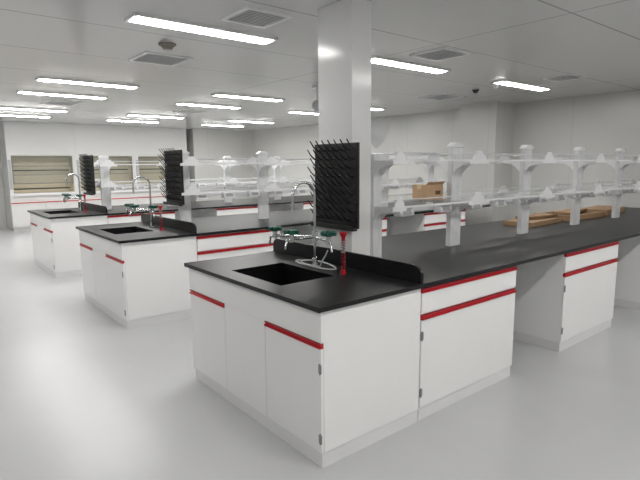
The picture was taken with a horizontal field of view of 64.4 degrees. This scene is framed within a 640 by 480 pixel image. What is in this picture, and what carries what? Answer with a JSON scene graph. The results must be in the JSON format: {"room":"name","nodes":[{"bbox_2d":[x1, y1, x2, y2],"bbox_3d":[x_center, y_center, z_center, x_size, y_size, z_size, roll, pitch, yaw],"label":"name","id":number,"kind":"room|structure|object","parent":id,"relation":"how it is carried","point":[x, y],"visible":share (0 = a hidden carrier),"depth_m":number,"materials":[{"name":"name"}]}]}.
{"room":"science laboratory","nodes":[
{"label":"science laboratory","id":0,"kind":"room"},
{"bbox_2d":[0,155,7,228],"bbox_3d":[-7.955,-1.588,12.736,13.320,2.589,0.100,-7,11,-39],"label":"wall","id":1,"kind":"structure","parent":0,"point":[3,219],"depth_m":12.76,"materials":[{"name":"paint"}]},
{"bbox_2d":[186,129,252,200],"bbox_3d":[-3.209,-2.083,15.857,1.970,2.589,1.000,-7,11,-39],"label":"wall partition","id":2,"kind":"structure","parent":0,"point":[201,143],"depth_m":15.27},
{"bbox_2d":[0,228,639,479],"bbox_3d":[-1.493,0.840,5.174,13.420,0.100,20.400,-7,11,-39],"label":"floor","id":3,"kind":"structure","parent":0,"point":[85,395],"depth_m":3.13,"materials":[{"name":"plastic"}]},
{"bbox_2d":[0,121,78,230],"bbox_3d":[-7.037,-1.600,12.780,1.500,2.586,0.950,-7,11,-39],"label":"fume hood","id":4,"kind":"object","parent":3,"relation":"on","point":[37,158],"visible":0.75,"depth_m":12.43,"materials":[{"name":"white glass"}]},
{"bbox_2d":[4,191,78,196],"bbox_3d":[-7.034,-1.181,12.842,1.500,0.060,0.950,-7,11,-39],"label":"countertop","id":5,"kind":"structure","parent":4,"relation":"on","point":[65,192],"depth_m":12.47,"materials":[{"name":"white"}]},
{"bbox_2d":[30,213,107,277],"bbox_3d":[-3.842,0.007,7.765,0.754,0.825,1.475,-7,11,-39],"label":"base cabinet","id":6,"kind":"object","parent":3,"relation":"on","point":[56,246],"visible":0.73,"depth_m":7.14,"materials":[{"name":"white paint"}]},
{"bbox_2d":[27,201,107,218],"bbox_3d":[-3.852,-0.346,7.710,0.773,0.370,1.510,-7,11,-39],"label":"countertop","id":7,"kind":"structure","parent":6,"relation":"on","point":[92,209],"depth_m":7.62,"materials":[{"name":"black stone"}]},
{"bbox_2d":[48,212,73,213],"bbox_3d":[-3.914,-0.279,7.701,0.424,0.240,0.584,-7,11,-39],"label":"basin","id":8,"kind":"object","parent":7,"relation":"in","point":[48,212],"depth_m":7.90,"materials":[{"name":"black plastic"}]},
{"bbox_2d":[62,174,82,210],"bbox_3d":[-3.800,-0.729,7.790,0.551,0.574,0.221,3,9,25],"label":"tap","id":9,"kind":"object","parent":7,"relation":"on","point":[66,196],"visible":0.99,"depth_m":7.76,"materials":[{"name":"silver metal"}]},
{"bbox_2d":[64,194,78,202],"bbox_3d":[-3.809,-0.641,7.801,0.223,0.128,0.101,-7,11,-39],"label":"outlet","id":10,"kind":"object","parent":9,"relation":"attached to","point":[67,195],"depth_m":7.75,"materials":[{"name":"silver metal"}]},
{"bbox_2d":[83,195,86,211],"bbox_3d":[-3.526,-0.549,7.624,0.048,0.262,0.048,-7,11,-39],"label":"sprayer","id":11,"kind":"object","parent":7,"relation":"on","point":[84,196],"visible":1,"depth_m":7.62,"materials":[{"name":"red plastic"}]},
{"bbox_2d":[73,124,136,205],"bbox_3d":[-5.873,-1.747,13.718,1.500,2.586,0.950,-7,11,-39],"label":"fume hood","id":12,"kind":"object","parent":3,"relation":"on","point":[115,142],"visible":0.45,"depth_m":13.40,"materials":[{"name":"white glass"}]},
{"bbox_2d":[78,189,136,193],"bbox_3d":[-5.870,-1.328,13.780,1.500,0.060,0.950,-7,11,-39],"label":"countertop","id":13,"kind":"structure","parent":12,"relation":"on","point":[125,190],"depth_m":13.55,"materials":[{"name":"white"}]},
{"bbox_2d":[79,230,196,328],"bbox_3d":[-2.007,0.322,5.535,0.754,0.825,1.475,-7,11,-39],"label":"base cabinet","id":14,"kind":"object","parent":3,"relation":"on","point":[136,284],"visible":0.78,"depth_m":5.00,"materials":[{"name":"white paint"}]},
{"bbox_2d":[76,213,196,243],"bbox_3d":[-2.017,-0.031,5.480,0.773,0.370,1.510,-7,11,-39],"label":"countertop","id":15,"kind":"structure","parent":14,"relation":"on","point":[119,233],"depth_m":5.39,"materials":[{"name":"black plastic"}]},
{"bbox_2d":[106,228,147,233],"bbox_3d":[-2.079,0.037,5.471,0.424,0.240,0.584,-7,11,-39],"label":"basin","id":16,"kind":"object","parent":15,"relation":"in","point":[108,230],"depth_m":5.68,"materials":[{"name":"black plastic"}]},
{"bbox_2d":[124,176,157,227],"bbox_3d":[-1.964,-0.414,5.560,0.551,0.574,0.221,3,9,25],"label":"tap","id":17,"kind":"object","parent":15,"relation":"on","point":[131,206],"visible":1,"depth_m":5.55,"materials":[{"name":"silver metal"}]},
{"bbox_2d":[124,203,137,214],"bbox_3d":[-2.037,-0.340,5.671,0.208,0.128,0.305,-7,11,-39],"label":"outlet","id":18,"kind":"object","parent":17,"relation":"attached to","point":[131,206],"depth_m":5.60,"materials":[{"name":"silver metal"}]},
{"bbox_2d":[129,205,148,216],"bbox_3d":[-1.973,-0.326,5.572,0.223,0.128,0.101,-7,11,-39],"label":"outlet","id":19,"kind":"object","parent":17,"relation":"attached to","point":[134,207],"depth_m":5.52,"materials":[{"name":"silver metal"}]},
{"bbox_2d":[148,205,157,217],"bbox_3d":[-1.826,-0.315,5.494,0.109,0.128,0.253,-7,11,-39],"label":"outlet","id":20,"kind":"object","parent":17,"relation":"attached to","point":[151,209],"depth_m":5.41,"materials":[{"name":"silver metal"}]},
{"bbox_2d":[158,205,162,229],"bbox_3d":[-1.690,-0.234,5.395,0.048,0.262,0.048,-7,11,-39],"label":"sprayer","id":21,"kind":"object","parent":15,"relation":"on","point":[160,206],"visible":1,"depth_m":5.39,"materials":[{"name":"red plastic"}]},
{"bbox_2d":[107,211,174,223],"bbox_3d":[-2.897,-0.038,8.020,1.031,0.825,0.689,-7,11,-39],"label":"base cabinet","id":22,"kind":"object","parent":3,"relation":"on","point":[123,218],"visible":0.12,"depth_m":7.60,"materials":[{"name":"white paint"}]},
{"bbox_2d":[107,195,312,214],"bbox_3d":[-1.408,-0.722,9.669,5.531,0.025,1.510,-7,11,-39],"label":"countertop","id":23,"kind":"structure","parent":22,"relation":"on","point":[195,205],"depth_m":8.98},
{"bbox_2d":[94,155,314,209],"bbox_3d":[-1.688,-1.117,9.363,4.630,0.850,0.460,-7,11,-39],"label":"rack","id":24,"kind":"object","parent":23,"relation":"on","point":[104,164],"visible":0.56,"depth_m":8.80,"materials":[{"name":"metal"}]},
{"bbox_2d":[78,154,100,194],"bbox_3d":[-3.617,-1.032,7.995,0.203,0.634,0.460,-7,11,-39],"label":"drying rack","id":25,"kind":"object","parent":24,"relation":"attached to","point":[87,168],"visible":1,"depth_m":7.91,"materials":[{"name":"black plastic"}]},
{"bbox_2d":[133,126,186,203],"bbox_3d":[-4.709,-1.894,14.656,1.500,2.586,0.950,-7,11,-39],"label":"fume hood","id":26,"kind":"object","parent":3,"relation":"on","point":[148,141],"visible":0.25,"depth_m":14.19,"materials":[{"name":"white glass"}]},
{"bbox_2d":[137,188,165,191],"bbox_3d":[-4.706,-1.475,14.717,1.500,0.060,0.950,-7,11,-39],"label":"countertop","id":27,"kind":"structure","parent":26,"relation":"on","point":[152,189],"depth_m":14.16,"materials":[{"name":"white"}]},
{"bbox_2d":[175,209,198,218],"bbox_3d":[-2.437,-0.162,8.839,0.726,0.825,0.025,-7,11,-39],"label":"panel","id":28,"kind":"object","parent":3,"relation":"on","point":[195,213],"visible":0.02,"depth_m":8.95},
{"bbox_2d":[199,206,257,216],"bbox_3d":[-1.533,-0.210,9.118,1.033,0.825,0.689,-7,11,-39],"label":"base cabinet","id":29,"kind":"object","parent":3,"relation":"on","point":[246,209],"visible":0.16,"depth_m":8.73,"materials":[{"name":"white paint"}]},
{"bbox_2d":[196,229,279,260],"bbox_3d":[-1.061,0.278,5.790,1.031,0.825,0.689,-7,11,-39],"label":"base cabinet","id":30,"kind":"object","parent":3,"relation":"on","point":[213,246],"visible":0.2,"depth_m":5.43,"materials":[{"name":"white paint"}]},
{"bbox_2d":[177,200,489,235],"bbox_3d":[0.427,-0.406,7.439,5.531,0.025,1.510,-7,11,-39],"label":"countertop","id":31,"kind":"structure","parent":30,"relation":"on","point":[209,225],"depth_m":6.28,"materials":[{"name":"black stone"}]},
{"bbox_2d":[164,150,445,221],"bbox_3d":[0.147,-0.801,7.133,4.630,0.850,0.460,-7,11,-39],"label":"rack","id":32,"kind":"object","parent":31,"relation":"on","point":[262,190],"visible":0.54,"depth_m":6.37,"materials":[{"name":"white metal"}]},
{"bbox_2d":[158,148,184,205],"bbox_3d":[-1.682,-0.711,5.719,0.103,0.634,0.460,-7,11,-39],"label":"drying rack","id":33,"kind":"object","parent":32,"relation":"attached to","point":[173,175],"visible":1,"depth_m":5.67,"materials":[{"name":"black plastic"}]},
{"bbox_2d":[163,201,182,205],"bbox_3d":[-1.671,-0.413,5.769,0.042,0.032,0.460,-7,11,-39],"label":"drip tray","id":34,"kind":"object","parent":33,"relation":"on","point":[176,203],"depth_m":5.72,"materials":[{"name":"black plastic"}]},
{"bbox_2d":[269,204,282,211],"bbox_3d":[-1.049,-0.337,9.957,0.786,0.825,0.025,-7,11,-39],"label":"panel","id":35,"kind":"object","parent":3,"relation":"on","point":[277,207],"visible":0.02,"depth_m":10.05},
{"bbox_2d":[280,226,295,241],"bbox_3d":[-0.601,0.154,6.610,0.726,0.825,0.025,-7,11,-39],"label":"panel","id":36,"kind":"object","parent":3,"relation":"on","point":[291,227],"visible":0.02,"depth_m":6.70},
{"bbox_2d":[283,202,312,210],"bbox_3d":[-0.134,-0.386,10.245,1.003,0.825,0.689,-7,11,-39],"label":"base cabinet","id":37,"kind":"object","parent":3,"relation":"on","point":[297,206],"visible":0.11,"depth_m":9.76,"materials":[{"name":"white paint"}]},
{"bbox_2d":[189,268,420,467],"bbox_3d":[-0.171,0.638,3.306,0.754,0.825,1.475,-7,11,-39],"label":"base cabinet","id":38,"kind":"object","parent":3,"relation":"on","point":[331,385],"visible":0.79,"depth_m":2.79,"materials":[{"name":"white paint"}]},
{"bbox_2d":[184,238,423,312],"bbox_3d":[-0.181,0.285,3.251,0.773,0.370,1.510,-7,11,-39],"label":"countertop","id":39,"kind":"structure","parent":38,"relation":"on","point":[276,273],"depth_m":3.12,"materials":[{"name":"black stone"}]},
{"bbox_2d":[241,266,324,285],"bbox_3d":[-0.243,0.352,3.242,0.424,0.240,0.584,-7,11,-39],"label":"basin","id":40,"kind":"object","parent":39,"relation":"in","point":[279,275],"depth_m":3.47,"materials":[{"name":"black plastic"}]},
{"bbox_2d":[268,181,336,265],"bbox_3d":[-0.129,-0.098,3.331,0.551,0.574,0.221,3,9,25],"label":"tap","id":41,"kind":"object","parent":39,"relation":"on","point":[291,233],"visible":0.96,"depth_m":3.33,"materials":[{"name":"silver metal"}]},
{"bbox_2d":[268,226,310,244],"bbox_3d":[-0.201,-0.024,3.442,0.208,0.128,0.305,-7,11,-39],"label":"outlet","id":42,"kind":"object","parent":41,"relation":"attached to","point":[291,233],"depth_m":3.40,"materials":[{"name":"silver metal"}]},
{"bbox_2d":[284,229,312,249],"bbox_3d":[-0.138,-0.010,3.343,0.223,0.128,0.101,-7,11,-39],"label":"outlet","id":43,"kind":"object","parent":41,"relation":"attached to","point":[291,232],"depth_m":3.29,"materials":[{"name":"silver metal"}]},
{"bbox_2d":[315,231,336,251],"bbox_3d":[0.009,0.001,3.265,0.109,0.128,0.253,-7,11,-39],"label":"outlet","id":44,"kind":"object","parent":41,"relation":"attached to","point":[328,234],"depth_m":3.19,"materials":[{"name":"silver metal"}]},
{"bbox_2d":[296,250,336,269],"bbox_3d":[-0.030,0.103,3.435,0.158,0.141,0.440,-7,11,-39],"label":"hose","id":45,"kind":"object","parent":39,"relation":"on","point":[302,263],"visible":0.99,"depth_m":3.38,"materials":[{"name":"grey rubber"}]},
{"bbox_2d":[339,232,346,273],"bbox_3d":[0.145,0.082,3.165,0.048,0.262,0.048,-7,11,-39],"label":"sprayer","id":46,"kind":"object","parent":39,"relation":"on","point":[342,234],"visible":1,"depth_m":3.15,"materials":[{"name":"red plastic"}]},
{"bbox_2d":[296,217,386,244],"bbox_3d":[0.302,0.106,6.888,1.033,0.825,0.689,-7,11,-39],"label":"base cabinet","id":47,"kind":"object","parent":3,"relation":"on","point":[303,229],"visible":0.18,"depth_m":6.67,"materials":[{"name":"white paint"}]},
{"bbox_2d":[387,217,389,235],"bbox_3d":[0.786,-0.021,7.728,0.786,0.825,0.025,-7,11,-39],"label":"panel","id":48,"kind":"object","parent":3,"relation":"on","point":[388,218],"visible":0.04,"depth_m":7.92,"materials":[{"name":"white"}]},
{"bbox_2d":[390,209,465,234],"bbox_3d":[1.701,-0.071,8.015,1.003,0.825,0.689,-7,11,-39],"label":"base cabinet","id":49,"kind":"object","parent":3,"relation":"on","point":[433,220],"visible":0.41,"depth_m":7.63,"materials":[{"name":"white paint"}]},
{"bbox_2d":[417,266,517,420],"bbox_3d":[0.775,0.594,3.561,1.031,0.825,0.689,-7,11,-39],"label":"base cabinet","id":50,"kind":"object","parent":3,"relation":"on","point":[467,324],"visible":0.53,"depth_m":3.25,"materials":[{"name":"white paint"}]},
{"bbox_2d":[316,207,639,287],"bbox_3d":[2.573,-0.130,5.460,6.331,0.025,1.510,-7,11,-39],"label":"countertop","id":51,"kind":"structure","parent":50,"relation":"on","point":[487,247],"depth_m":4.32,"materials":[{"name":"black stone"}]},
{"bbox_2d":[318,0,371,254],"bbox_3d":[0.170,-0.722,3.554,0.200,1.739,0.370,-7,11,-39],"label":"column","id":52,"kind":"structure","parent":51,"relation":"on","point":[344,26],"depth_m":3.42,"materials":[{"name":"white paint"}]},
{"bbox_2d":[307,139,359,231],"bbox_3d":[0.080,-0.379,3.489,0.103,0.604,0.450,-7,11,-39],"label":"drying rack","id":53,"kind":"object","parent":52,"relation":"attached to","point":[337,165],"visible":0.97,"depth_m":3.47,"materials":[{"name":"black plastic"}]},
{"bbox_2d":[311,221,356,231],"bbox_3d":[0.090,-0.097,3.538,0.042,0.032,0.450,-7,11,-39],"label":"drip tray","id":54,"kind":"object","parent":53,"relation":"on","point":[340,225],"depth_m":3.49,"materials":[{"name":"black plastic"}]},
{"bbox_2d":[370,142,639,257],"bbox_3d":[2.486,-0.549,5.309,5.532,0.850,0.460,-7,11,-39],"label":"rack","id":55,"kind":"object","parent":51,"relation":"on","point":[455,165],"visible":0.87,"depth_m":4.31,"materials":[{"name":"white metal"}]},
{"bbox_2d":[403,209,411,214],"bbox_3d":[0.637,-0.206,3.711,0.090,0.036,0.012,-7,11,-39],"label":"socket","id":56,"kind":"object","parent":55,"relation":"attached to","point":[409,211],"depth_m":3.72,"materials":[{"name":"grey plastic"}]},
{"bbox_2d":[412,181,444,200],"bbox_3d":[0.892,-0.405,4.165,0.222,0.150,0.164,-7,11,-39],"label":"cardboard box","id":57,"kind":"object","parent":55,"relation":"on","point":[431,189],"visible":0.87,"depth_m":4.11,"materials":[{"name":"brown cardboard"}]},
{"bbox_2d":[442,206,449,210],"bbox_3d":[0.994,-0.251,3.998,0.090,0.036,0.012,-7,11,-39],"label":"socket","id":58,"kind":"object","parent":55,"relation":"attached to","point":[444,208],"depth_m":3.99,"materials":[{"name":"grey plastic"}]},
{"bbox_2d":[504,217,560,227],"bbox_3d":[2.421,-0.212,5.772,0.750,0.050,0.320,-8,11,-42],"label":"flat board","id":59,"kind":"object","parent":51,"relation":"on","point":[513,222],"visible":0.68,"depth_m":5.62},
{"bbox_2d":[515,213,557,219],"bbox_3d":[2.502,-0.271,5.870,0.550,0.035,0.180,-6,10,-33],"label":"flat board","id":60,"kind":"object","parent":59,"relation":"on","point":[540,215],"visible":0.84,"depth_m":5.82,"materials":[{"name":"brown wood"}]},
{"bbox_2d":[533,211,604,220],"bbox_3d":[3.140,-0.316,6.402,0.850,0.060,0.460,-6,10,-35],"label":"wooden frame","id":61,"kind":"object","parent":51,"relation":"on","point":[586,214],"visible":0.56,"depth_m":6.28,"materials":[{"name":"brown wood"}]},
{"bbox_2d":[554,208,586,214],"bbox_3d":[3.161,-0.362,6.400,0.180,0.030,0.750,7,11,41],"label":"flat board","id":62,"kind":"object","parent":61,"relation":"on","point":[566,211],"visible":0.6,"depth_m":6.22,"materials":[{"name":"brown wood"}]},
{"bbox_2d":[585,205,625,215],"bbox_3d":[3.865,-0.408,6.960,0.750,0.070,0.360,-8,12,-43],"label":"flat board","id":63,"kind":"object","parent":51,"relation":"on","point":[607,209],"visible":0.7,"depth_m":6.83,"materials":[{"name":"brown wood"}]},
{"bbox_2d":[513,241,619,351],"bbox_3d":[2.138,0.421,4.659,1.033,0.825,0.689,-7,11,-39],"label":"base cabinet","id":64,"kind":"object","parent":3,"relation":"on","point":[562,301],"visible":0.59,"depth_m":4.28,"materials":[{"name":"white paint"}]},
{"bbox_2d":[614,236,639,309],"bbox_3d":[3.537,0.245,5.786,1.003,0.825,0.689,-7,11,-39],"label":"base cabinet","id":65,"kind":"object","parent":3,"relation":"on","point":[627,287],"visible":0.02,"depth_m":5.36,"materials":[{"name":"white paint"}]},
{"bbox_2d":[0,0,639,130],"bbox_3d":[-1.513,-1.821,4.782,13.420,0.100,20.400,-7,11,-39],"label":"ceiling","id":66,"kind":"structure","parent":0,"point":[526,41],"depth_m":5.01,"materials":[{"name":"white paint"}]},
{"bbox_2d":[0,114,51,117],"bbox_3d":[-6.210,-2.558,10.453,1.200,0.028,0.230,-7,11,-39],"label":"recessed light","id":67,"kind":"object","parent":66,"relation":"in","point":[16,115],"visible":1,"depth_m":10.49,"materials":[{"name":"white paint"}]},
{"bbox_2d":[0,106,68,111],"bbox_3d":[-5.313,-2.404,9.363,1.200,0.028,0.230,-7,11,-39],"label":"recessed light","id":68,"kind":"object","parent":66,"relation":"in","point":[1,107],"visible":1,"depth_m":9.30,"materials":[{"name":"white paint"}]},
{"bbox_2d":[0,108,66,111],"bbox_3d":[-5.313,-2.403,9.363,1.148,0.026,0.170,-7,11,-39],"label":"diffuser","id":69,"kind":"object","parent":68,"relation":"attached to","point":[30,109],"depth_m":9.38,"materials":[{"name":"white plastic"}]},
{"bbox_2d":[42,100,80,105],"bbox_3d":[-4.335,-2.294,8.516,0.500,0.012,0.500,-7,11,-39],"label":"ceiling vent","id":70,"kind":"object","parent":66,"relation":"in","point":[52,102],"visible":1,"depth_m":8.50,"materials":[{"name":"white paint"}]},
{"bbox_2d":[16,90,107,98],"bbox_3d":[-3.784,-2.141,7.505,1.200,0.028,0.230,-7,11,-39],"label":"recessed light","id":71,"kind":"object","parent":66,"relation":"in","point":[17,91],"visible":1,"depth_m":7.42,"materials":[{"name":"white paint"}]},
{"bbox_2d":[35,76,139,88],"bbox_3d":[-2.937,-1.996,6.477,1.200,0.028,0.230,-7,11,-39],"label":"recessed light","id":72,"kind":"object","parent":66,"relation":"in","point":[39,78],"visible":1,"depth_m":6.39,"materials":[{"name":"white paint"}]},
{"bbox_2d":[105,119,159,122],"bbox_3d":[-4.381,-2.789,11.926,1.200,0.028,0.230,-7,11,-39],"label":"recessed light","id":73,"kind":"object","parent":66,"relation":"in","point":[106,119],"visible":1,"depth_m":11.85,"materials":[{"name":"white paint"}]},
{"bbox_2d":[107,120,157,122],"bbox_3d":[-4.381,-2.788,11.926,1.148,0.026,0.170,-7,11,-39],"label":"diffuser","id":74,"kind":"object","parent":73,"relation":"attached to","point":[107,120],"depth_m":11.87,"materials":[{"name":"white plastic"}]},
{"bbox_2d":[126,114,184,118],"bbox_3d":[-3.484,-2.635,10.836,1.200,0.028,0.230,-7,11,-39],"label":"recessed light","id":75,"kind":"object","parent":66,"relation":"in","point":[140,115],"visible":1,"depth_m":10.72,"materials":[{"name":"white paint"}]},
{"bbox_2d":[128,51,192,65],"bbox_3d":[-1.596,-1.807,5.080,0.480,0.012,0.480,-7,11,-39],"label":"ceiling vent","id":76,"kind":"object","parent":66,"relation":"in","point":[145,57],"visible":1,"depth_m":5.05,"materials":[{"name":"grey metal"}]},
{"bbox_2d":[158,42,175,49],"bbox_3d":[-1.345,-1.704,4.480,0.150,0.045,0.150,-7,11,-39],"label":"smoke detector","id":77,"kind":"object","parent":66,"relation":"attached to","point":[165,45],"visible":1,"depth_m":4.44,"materials":[{"name":"plastic"}]},
{"bbox_2d":[172,109,206,112],"bbox_3d":[-2.552,-2.519,9.951,0.500,0.012,0.500,-7,11,-39],"label":"ceiling vent","id":78,"kind":"object","parent":66,"relation":"in","point":[181,110],"visible":1,"depth_m":9.93,"materials":[{"name":"white paint"}]},
{"bbox_2d":[124,11,277,44],"bbox_3d":[-0.890,-1.644,3.991,1.200,0.028,0.230,-7,11,-39],"label":"recessed light","id":79,"kind":"object","parent":66,"relation":"in","point":[139,18],"visible":1,"depth_m":3.90,"materials":[{"name":"white paint"}]},
{"bbox_2d":[174,102,241,108],"bbox_3d":[-1.955,-2.372,8.979,1.200,0.028,0.230,-7,11,-39],"label":"recessed light","id":80,"kind":"object","parent":66,"relation":"in","point":[177,103],"visible":1,"depth_m":8.87,"materials":[{"name":"white paint"}]},
{"bbox_2d":[177,104,238,108],"bbox_3d":[-1.955,-2.371,8.979,1.148,0.026,0.170,-7,11,-39],"label":"diffuser","id":81,"kind":"object","parent":80,"relation":"attached to","point":[203,105],"depth_m":8.96,"materials":[{"name":"white plastic"}]},
{"bbox_2d":[200,124,244,126],"bbox_3d":[-2.552,-3.020,13.399,1.200,0.028,0.230,-7,11,-39],"label":"recessed light","id":82,"kind":"object","parent":66,"relation":"in","point":[200,124],"visible":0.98,"depth_m":13.30,"materials":[{"name":"white paint"}]},
{"bbox_2d":[208,125,243,126],"bbox_3d":[-2.552,-3.019,13.399,1.148,0.026,0.170,-7,11,-39],"label":"diffuser","id":83,"kind":"object","parent":82,"relation":"attached to","point":[208,125],"depth_m":13.45,"materials":[{"name":"white plastic"}]},
{"bbox_2d":[211,93,284,101],"bbox_3d":[-1.108,-2.227,7.950,1.200,0.028,0.230,-7,11,-39],"label":"recessed light","id":84,"kind":"object","parent":66,"relation":"in","point":[215,94],"visible":1,"depth_m":7.85,"materials":[{"name":"white paint"}]},
{"bbox_2d":[227,120,274,123],"bbox_3d":[-1.655,-2.866,12.309,1.200,0.028,0.230,-7,11,-39],"label":"recessed light","id":85,"kind":"object","parent":66,"relation":"in","point":[227,120],"visible":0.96,"depth_m":12.17,"materials":[{"name":"white paint"}]},
{"bbox_2d":[232,121,270,123],"bbox_3d":[-1.655,-2.865,12.309,1.148,0.026,0.170,-7,11,-39],"label":"diffuser","id":86,"kind":"object","parent":85,"relation":"attached to","point":[232,121],"depth_m":12.33,"materials":[{"name":"white plastic"}]},
{"bbox_2d":[219,5,293,28],"bbox_3d":[-0.460,-1.610,3.684,0.390,0.012,0.390,-7,11,-39],"label":"ceiling vent","id":87,"kind":"object","parent":66,"relation":"in","point":[247,15],"visible":1,"depth_m":3.66,"materials":[{"name":"white metal"}]},
{"bbox_2d":[287,111,318,114],"bbox_3d":[-0.126,-2.603,10.452,1.200,0.028,0.230,-7,11,-39],"label":"recessed light","id":88,"kind":"object","parent":66,"relation":"in","point":[299,112],"visible":0.64,"depth_m":10.19,"materials":[{"name":"white paint"}]},
{"bbox_2d":[312,85,389,147],"bbox_3d":[0.495,-1.738,7.255,1.364,0.815,0.439,-7,11,-39],"label":"extraction arm","id":89,"kind":"object","parent":66,"relation":"hanging from","point":[379,128],"visible":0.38,"depth_m":7.45},
{"bbox_2d":[371,117,389,147],"bbox_3d":[0.889,-1.608,7.598,0.350,0.452,0.439,-7,11,-39],"label":"hood","id":90,"kind":"object","parent":89,"relation":"attached to","point":[379,128],"depth_m":7.47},
{"bbox_2d":[371,107,385,109],"bbox_3d":[0.721,-2.457,9.424,1.200,0.028,0.230,-7,11,-39],"label":"recessed light","id":91,"kind":"object","parent":66,"relation":"in","point":[372,108],"visible":0.36,"depth_m":9.64,"materials":[{"name":"white paint"}]},
{"bbox_2d":[371,55,450,73],"bbox_3d":[0.939,-1.875,5.464,1.200,0.028,0.230,-7,11,-39],"label":"recessed light","id":92,"kind":"object","parent":66,"relation":"in","point":[379,60],"visible":0.77,"depth_m":5.40,"materials":[{"name":"white paint"}]},
{"bbox_2d":[409,47,472,60],"bbox_3d":[1.177,-1.809,4.952,0.430,0.012,0.430,-7,11,-39],"label":"ceiling vent","id":93,"kind":"object","parent":66,"relation":"in","point":[443,53],"visible":1,"depth_m":4.93,"materials":[{"name":"white metal"}]},
{"bbox_2d":[418,93,466,99],"bbox_3d":[1.947,-2.277,8.087,0.550,0.012,0.550,-7,11,-39],"label":"ceiling vent","id":94,"kind":"object","parent":66,"relation":"in","point":[444,96],"visible":1,"depth_m":8.03,"materials":[{"name":"grey metal"}]},
{"bbox_2d":[490,79,552,90],"bbox_3d":[2.768,-2.105,6.937,1.200,0.028,0.230,-7,11,-39],"label":"recessed light","id":95,"kind":"object","parent":66,"relation":"in","point":[506,82],"visible":1,"depth_m":6.83,"materials":[{"name":"white paint"}]},
{"bbox_2d":[496,82,548,90],"bbox_3d":[2.768,-2.104,6.937,1.148,0.026,0.170,-7,11,-39],"label":"diffuser","id":96,"kind":"object","parent":95,"relation":"attached to","point":[522,85],"depth_m":6.90,"materials":[{"name":"white plastic"}]},
{"bbox_2d":[540,73,586,81],"bbox_3d":[3.049,-2.030,6.358,0.400,0.012,0.400,-7,11,-39],"label":"ceiling vent","id":97,"kind":"object","parent":66,"relation":"in","point":[571,76],"visible":1,"depth_m":6.33,"materials":[{"name":"white metal"}]},
{"bbox_2d":[252,90,639,218],"bbox_3d":[3.659,-1.142,9.136,0.100,2.589,20.400,-7,11,-39],"label":"wall","id":98,"kind":"structure","parent":0,"point":[601,123],"depth_m":8.79,"materials":[{"name":"white paint"}]},
{"bbox_2d":[459,101,514,224],"bbox_3d":[3.029,-1.172,9.369,0.580,2.589,0.760,-7,11,-39],"label":"wall column","id":99,"kind":"structure","parent":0,"point":[487,127],"depth_m":9.06,"materials":[{"name":"white paint"}]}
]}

